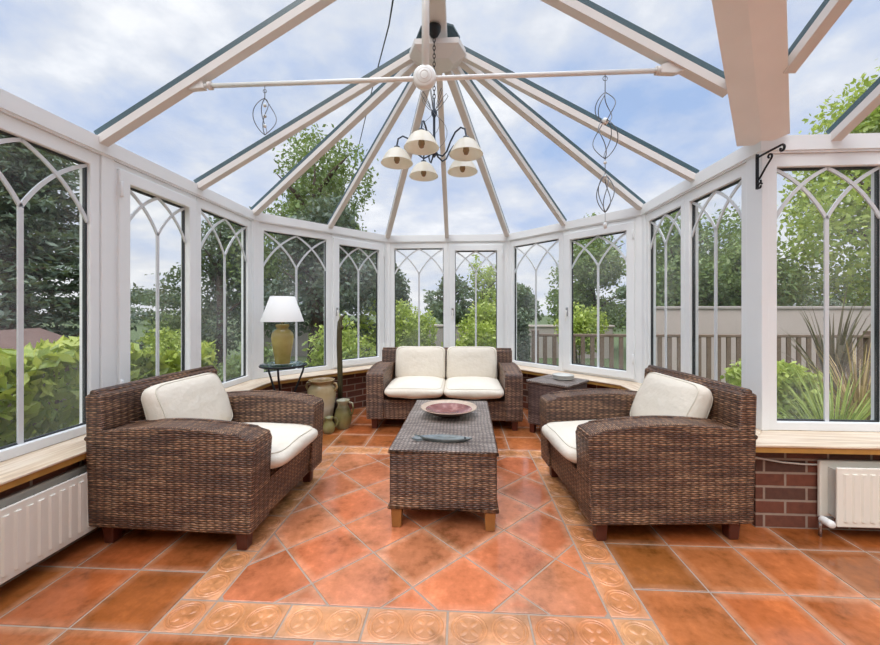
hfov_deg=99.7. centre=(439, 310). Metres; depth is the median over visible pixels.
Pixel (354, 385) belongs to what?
wall
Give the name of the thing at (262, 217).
trim
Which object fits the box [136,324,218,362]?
shrub
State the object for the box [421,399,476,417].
bowl
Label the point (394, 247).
window
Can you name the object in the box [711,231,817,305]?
tree
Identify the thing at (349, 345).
shrub
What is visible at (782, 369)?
shrub
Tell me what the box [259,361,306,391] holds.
table
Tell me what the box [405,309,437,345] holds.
shrub
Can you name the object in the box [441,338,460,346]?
shrub
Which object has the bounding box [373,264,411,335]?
tree
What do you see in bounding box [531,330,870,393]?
fence
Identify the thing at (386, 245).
trim
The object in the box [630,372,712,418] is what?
cushion
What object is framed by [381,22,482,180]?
chandelier
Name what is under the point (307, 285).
tree
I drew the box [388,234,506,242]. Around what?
trim
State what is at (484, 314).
shrub
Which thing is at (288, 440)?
seat cushion
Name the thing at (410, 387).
seat cushion
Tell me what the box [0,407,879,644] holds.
floor
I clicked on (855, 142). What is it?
trim
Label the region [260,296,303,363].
table lamp
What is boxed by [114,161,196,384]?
window
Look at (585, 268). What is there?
tree
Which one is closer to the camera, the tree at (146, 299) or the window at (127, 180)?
the window at (127, 180)
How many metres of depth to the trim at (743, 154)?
2.56 m
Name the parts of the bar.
hanger rod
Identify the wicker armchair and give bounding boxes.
[84,365,323,549]
[539,365,757,540]
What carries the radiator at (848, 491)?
attached to the wall at (786, 494)
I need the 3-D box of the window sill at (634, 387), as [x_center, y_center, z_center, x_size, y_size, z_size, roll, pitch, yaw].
[1.770,0.700,2.701,0.295,0.040,1.651,0,0,3]
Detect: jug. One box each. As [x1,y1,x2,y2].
[323,416,338,433]
[334,398,353,429]
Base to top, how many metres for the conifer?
4.700 m
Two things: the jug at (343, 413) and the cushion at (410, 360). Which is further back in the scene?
the cushion at (410, 360)
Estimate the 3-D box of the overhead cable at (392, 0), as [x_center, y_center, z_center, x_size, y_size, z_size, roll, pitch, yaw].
[-2.972,-5.408,13.537,0.306,1.781,17.741,0,0,-17]
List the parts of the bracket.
plate, arm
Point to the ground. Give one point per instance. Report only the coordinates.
(134, 334)
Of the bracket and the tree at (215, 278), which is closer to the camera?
the bracket
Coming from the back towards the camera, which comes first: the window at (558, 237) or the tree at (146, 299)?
the tree at (146, 299)
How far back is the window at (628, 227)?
3.83 m
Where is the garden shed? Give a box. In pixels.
[0,328,79,435]
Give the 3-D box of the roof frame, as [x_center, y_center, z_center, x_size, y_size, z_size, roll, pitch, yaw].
[1.343,-1.575,1.298,6.712,1.251,6.992,0,0,3]
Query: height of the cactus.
1.109 m
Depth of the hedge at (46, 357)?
2.39 m
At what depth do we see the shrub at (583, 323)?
8.74 m
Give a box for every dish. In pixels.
[412,434,471,442]
[552,373,573,380]
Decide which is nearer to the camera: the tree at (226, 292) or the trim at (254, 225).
the trim at (254, 225)
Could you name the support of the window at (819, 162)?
in the wall at (786, 494)
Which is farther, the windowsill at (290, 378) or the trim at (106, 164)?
the windowsill at (290, 378)
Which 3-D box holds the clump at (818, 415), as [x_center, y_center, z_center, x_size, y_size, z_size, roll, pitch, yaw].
[3.221,0.903,3.032,1.116,0.994,1.136,0,0,3]
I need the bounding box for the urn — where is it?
[305,377,337,423]
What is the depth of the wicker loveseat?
3.58 m
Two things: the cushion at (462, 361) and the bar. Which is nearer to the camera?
the bar
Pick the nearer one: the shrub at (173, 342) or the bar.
the bar
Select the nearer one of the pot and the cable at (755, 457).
the cable at (755, 457)
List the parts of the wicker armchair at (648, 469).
leg, seat, arm, leg, arm, backrest, leg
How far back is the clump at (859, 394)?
3.49 m
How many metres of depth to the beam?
2.11 m
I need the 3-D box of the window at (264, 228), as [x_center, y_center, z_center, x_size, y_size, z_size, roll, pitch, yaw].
[-1.573,-0.107,4.048,0.070,1.575,0.806,0,0,45]
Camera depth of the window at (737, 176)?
2.59 m
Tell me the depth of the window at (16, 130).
2.02 m
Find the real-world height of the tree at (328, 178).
6.243 m
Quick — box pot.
[333,397,348,422]
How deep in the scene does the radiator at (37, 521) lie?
1.60 m
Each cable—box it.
[351,0,393,178]
[755,457,817,464]
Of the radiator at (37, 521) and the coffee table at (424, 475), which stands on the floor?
the coffee table at (424, 475)
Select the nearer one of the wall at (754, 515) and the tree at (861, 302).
the wall at (754, 515)
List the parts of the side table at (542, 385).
leg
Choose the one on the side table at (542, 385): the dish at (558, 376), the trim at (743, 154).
the dish at (558, 376)
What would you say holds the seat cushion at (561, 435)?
on the wicker armchair at (648, 469)
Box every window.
[0,112,99,461]
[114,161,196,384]
[196,197,250,387]
[259,222,330,377]
[331,234,384,368]
[390,242,447,346]
[448,242,503,347]
[511,231,562,370]
[563,217,636,381]
[646,195,684,371]
[685,163,745,387]
[768,152,879,431]
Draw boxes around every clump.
[777,360,870,419]
[782,339,870,419]
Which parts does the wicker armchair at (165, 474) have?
leg, backrest, arm, leg, arm, seat, leg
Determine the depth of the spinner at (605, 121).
1.97 m
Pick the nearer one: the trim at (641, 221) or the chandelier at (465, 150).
the chandelier at (465, 150)
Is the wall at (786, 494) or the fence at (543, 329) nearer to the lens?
the wall at (786, 494)
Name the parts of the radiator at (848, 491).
panel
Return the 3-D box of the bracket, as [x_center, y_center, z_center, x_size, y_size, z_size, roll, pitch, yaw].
[1.796,-0.789,2.017,0.016,0.203,0.187,0,0,3]
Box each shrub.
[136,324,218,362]
[142,308,215,342]
[217,342,281,381]
[302,311,375,366]
[359,298,425,356]
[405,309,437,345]
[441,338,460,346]
[460,317,495,347]
[465,297,495,342]
[517,308,530,361]
[553,302,609,363]
[720,359,823,418]
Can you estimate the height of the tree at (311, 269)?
3.712 m
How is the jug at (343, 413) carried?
on the floor
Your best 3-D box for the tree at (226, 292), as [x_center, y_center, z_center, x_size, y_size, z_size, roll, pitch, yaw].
[-19.130,-0.371,35.745,10.270,3.576,7.098,0,0,-15]
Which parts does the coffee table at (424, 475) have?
leg, leg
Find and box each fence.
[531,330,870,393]
[656,306,870,383]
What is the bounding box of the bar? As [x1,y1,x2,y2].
[188,0,683,91]
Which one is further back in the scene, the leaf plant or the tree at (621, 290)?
the tree at (621, 290)
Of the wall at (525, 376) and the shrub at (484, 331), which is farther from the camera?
the shrub at (484, 331)
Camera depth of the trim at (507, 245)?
4.79 m
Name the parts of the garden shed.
door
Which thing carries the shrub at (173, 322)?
on the ground
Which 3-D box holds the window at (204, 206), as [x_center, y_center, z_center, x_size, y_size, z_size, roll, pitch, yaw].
[-1.921,-0.107,3.288,0.070,1.575,0.760,0,0,3]
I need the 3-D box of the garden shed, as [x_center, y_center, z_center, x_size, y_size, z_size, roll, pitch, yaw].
[-5.383,0.820,4.195,1.500,1.160,2.300,0,0,-17]
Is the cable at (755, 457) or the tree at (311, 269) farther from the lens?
the tree at (311, 269)
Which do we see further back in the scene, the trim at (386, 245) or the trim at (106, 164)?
the trim at (386, 245)
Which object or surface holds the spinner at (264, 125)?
hanging from the bar
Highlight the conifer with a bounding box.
[0,134,176,350]
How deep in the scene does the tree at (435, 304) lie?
24.35 m
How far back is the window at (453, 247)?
4.82 m
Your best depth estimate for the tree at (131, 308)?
41.78 m
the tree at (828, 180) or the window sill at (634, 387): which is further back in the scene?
the tree at (828, 180)
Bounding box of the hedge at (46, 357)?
[0,335,218,446]
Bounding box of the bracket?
[755,143,785,189]
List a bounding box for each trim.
[0,379,271,491]
[100,155,113,387]
[251,220,258,379]
[254,213,387,242]
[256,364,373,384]
[384,242,389,346]
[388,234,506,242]
[504,241,510,347]
[507,207,640,241]
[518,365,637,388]
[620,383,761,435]
[637,215,645,382]
[641,141,761,215]
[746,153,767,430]
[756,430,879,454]
[761,133,879,153]
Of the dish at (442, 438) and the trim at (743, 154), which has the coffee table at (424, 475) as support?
the dish at (442, 438)
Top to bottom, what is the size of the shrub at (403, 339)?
1.705 m
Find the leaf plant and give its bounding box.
[779,285,870,418]
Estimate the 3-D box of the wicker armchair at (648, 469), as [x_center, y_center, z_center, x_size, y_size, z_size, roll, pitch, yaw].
[1.137,0.765,2.237,0.840,0.769,0.850,0,0,-1]
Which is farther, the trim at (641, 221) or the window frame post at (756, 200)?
the trim at (641, 221)
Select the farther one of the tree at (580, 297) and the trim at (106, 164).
the tree at (580, 297)
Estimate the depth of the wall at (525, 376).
4.37 m
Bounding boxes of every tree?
[47,296,149,313]
[130,286,205,322]
[145,214,282,365]
[179,292,240,320]
[214,123,378,365]
[264,191,375,365]
[294,285,352,317]
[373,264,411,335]
[423,274,489,324]
[456,254,495,342]
[517,283,544,322]
[540,212,625,333]
[547,282,618,318]
[608,285,656,328]
[622,203,737,327]
[698,203,829,305]
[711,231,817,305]
[777,67,879,305]
[793,262,870,305]
[840,243,870,305]
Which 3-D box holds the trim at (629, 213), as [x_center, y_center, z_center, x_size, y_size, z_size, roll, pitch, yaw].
[1.421,-0.943,4.179,0.120,0.095,1.744,0,0,-39]
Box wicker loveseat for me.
[366,347,522,430]
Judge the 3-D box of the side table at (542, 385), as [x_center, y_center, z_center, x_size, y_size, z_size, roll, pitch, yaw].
[1.116,0.900,3.520,0.425,0.500,0.425,0,0,-44]
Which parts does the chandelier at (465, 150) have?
lamp shade, bulb, arm, lamp shade, bulb, lamp shade, arm, stem, chain, arm, arm, lamp shade, lamp shade, bulb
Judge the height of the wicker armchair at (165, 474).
0.769 m
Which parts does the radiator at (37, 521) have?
panel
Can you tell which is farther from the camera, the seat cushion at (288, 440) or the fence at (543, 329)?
the fence at (543, 329)
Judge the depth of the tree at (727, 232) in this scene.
10.70 m
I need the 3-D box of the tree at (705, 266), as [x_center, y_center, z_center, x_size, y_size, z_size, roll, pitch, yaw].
[6.501,-0.888,9.817,3.030,4.588,2.932,0,0,27]
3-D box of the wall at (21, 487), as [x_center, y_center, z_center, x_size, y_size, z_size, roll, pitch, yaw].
[-2.001,1.058,0.881,0.270,0.685,5.746,0,0,3]
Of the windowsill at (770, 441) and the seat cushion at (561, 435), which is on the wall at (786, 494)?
the windowsill at (770, 441)
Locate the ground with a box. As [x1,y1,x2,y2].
[16,315,841,437]
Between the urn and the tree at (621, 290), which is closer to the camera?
the urn
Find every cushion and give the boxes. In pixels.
[141,373,232,420]
[247,422,317,468]
[384,376,445,398]
[395,346,444,378]
[444,376,503,399]
[446,346,496,378]
[542,420,590,462]
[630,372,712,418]
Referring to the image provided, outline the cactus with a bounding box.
[333,315,348,422]
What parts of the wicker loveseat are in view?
leg, arm, seat, backrest, arm, leg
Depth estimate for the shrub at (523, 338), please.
6.65 m
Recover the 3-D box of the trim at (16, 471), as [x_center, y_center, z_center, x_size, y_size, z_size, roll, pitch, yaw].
[-1.919,0.700,0.863,0.295,0.040,5.718,0,0,3]
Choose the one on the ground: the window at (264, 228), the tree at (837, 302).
the tree at (837, 302)
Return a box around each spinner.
[252,86,276,134]
[592,75,617,228]
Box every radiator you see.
[0,464,96,584]
[817,460,879,536]
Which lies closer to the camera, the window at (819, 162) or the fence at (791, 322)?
the window at (819, 162)
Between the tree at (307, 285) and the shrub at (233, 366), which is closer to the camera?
the shrub at (233, 366)
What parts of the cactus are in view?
stem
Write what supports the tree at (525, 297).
on the ground
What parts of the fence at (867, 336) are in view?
post, rail, post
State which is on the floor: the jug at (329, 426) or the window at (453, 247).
the jug at (329, 426)
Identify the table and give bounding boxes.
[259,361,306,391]
[387,400,498,530]
[526,374,588,432]
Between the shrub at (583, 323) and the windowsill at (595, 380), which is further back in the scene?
the shrub at (583, 323)
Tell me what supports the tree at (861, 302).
on the ground
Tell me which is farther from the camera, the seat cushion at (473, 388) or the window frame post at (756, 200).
the seat cushion at (473, 388)
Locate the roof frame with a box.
[94,0,879,237]
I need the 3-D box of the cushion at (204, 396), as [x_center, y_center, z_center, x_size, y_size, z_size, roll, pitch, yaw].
[-1.467,0.570,2.192,0.239,0.355,0.533,0,0,5]
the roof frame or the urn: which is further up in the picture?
the roof frame
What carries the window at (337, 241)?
in the wall at (354, 385)
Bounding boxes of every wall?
[0,388,264,586]
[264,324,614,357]
[265,372,366,409]
[522,373,617,408]
[752,458,755,526]
[756,452,879,530]
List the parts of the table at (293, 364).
leg, leg, glass, leg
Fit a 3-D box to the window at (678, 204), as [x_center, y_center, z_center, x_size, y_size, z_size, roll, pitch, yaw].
[1.927,-0.107,3.144,0.070,1.575,0.605,0,0,3]
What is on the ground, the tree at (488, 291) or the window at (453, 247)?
the tree at (488, 291)

